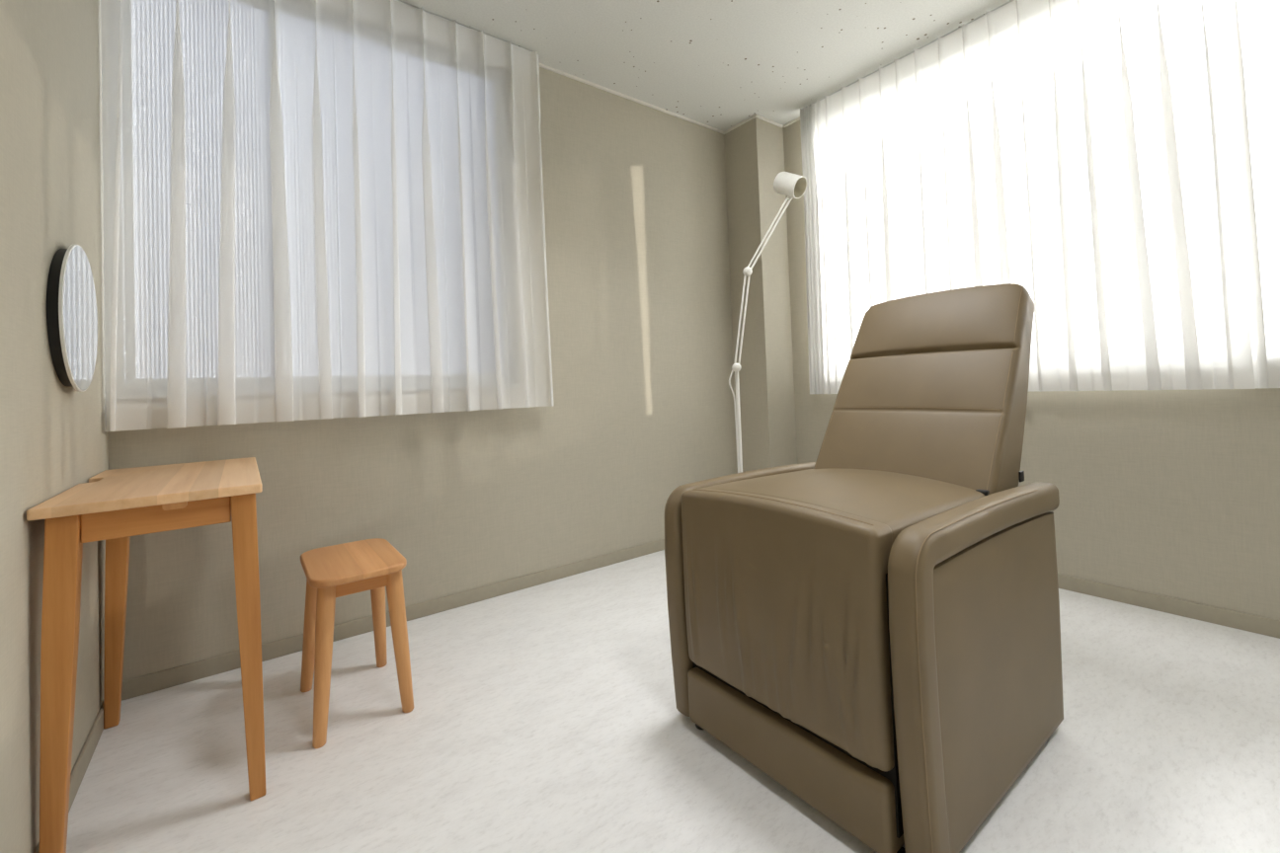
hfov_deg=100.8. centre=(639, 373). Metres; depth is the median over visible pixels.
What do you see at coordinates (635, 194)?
wall
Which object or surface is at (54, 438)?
wall
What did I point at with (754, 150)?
wall pillar
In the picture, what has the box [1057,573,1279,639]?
baseboard
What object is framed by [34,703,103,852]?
baseboard
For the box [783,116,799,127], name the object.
trim
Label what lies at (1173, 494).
wall
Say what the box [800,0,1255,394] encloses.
curtain
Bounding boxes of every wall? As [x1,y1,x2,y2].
[0,0,108,852]
[108,67,737,680]
[782,119,1279,621]
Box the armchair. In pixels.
[664,283,1063,852]
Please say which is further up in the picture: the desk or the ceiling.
the ceiling
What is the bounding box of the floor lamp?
[728,171,806,473]
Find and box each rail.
[394,0,533,52]
[805,0,1013,107]
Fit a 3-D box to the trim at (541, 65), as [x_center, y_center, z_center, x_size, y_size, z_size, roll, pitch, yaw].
[-0.557,-1.446,2.416,2.692,0.014,0.012,-1,-2,-37]
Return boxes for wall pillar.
[723,117,797,472]
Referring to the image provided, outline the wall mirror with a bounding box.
[46,243,97,392]
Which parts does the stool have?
leg, leg, seat, leg, leg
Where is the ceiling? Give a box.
[399,0,1011,131]
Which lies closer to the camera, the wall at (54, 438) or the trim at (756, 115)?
the wall at (54, 438)
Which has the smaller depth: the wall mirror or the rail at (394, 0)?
the wall mirror
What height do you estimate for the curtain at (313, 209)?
1.589 m
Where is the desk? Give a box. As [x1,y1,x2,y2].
[26,457,266,852]
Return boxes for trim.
[538,62,725,134]
[724,113,783,133]
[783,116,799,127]
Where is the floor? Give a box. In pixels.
[66,550,1279,852]
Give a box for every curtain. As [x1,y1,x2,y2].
[100,0,554,431]
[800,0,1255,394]
[1220,0,1279,388]
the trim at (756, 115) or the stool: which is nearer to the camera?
the stool
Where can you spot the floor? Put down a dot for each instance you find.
(545, 718)
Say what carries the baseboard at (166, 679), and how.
attached to the wall at (635, 194)
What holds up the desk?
on the floor
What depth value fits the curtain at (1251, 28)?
1.68 m
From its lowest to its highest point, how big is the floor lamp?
1.807 m
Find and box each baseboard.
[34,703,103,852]
[121,539,664,701]
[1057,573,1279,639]
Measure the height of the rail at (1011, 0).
0.022 m
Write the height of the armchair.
1.130 m
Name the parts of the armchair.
armrest, panel, frame, seat, backrest, armrest, panel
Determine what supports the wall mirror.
attached to the wall at (54, 438)
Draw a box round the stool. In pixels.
[300,538,413,748]

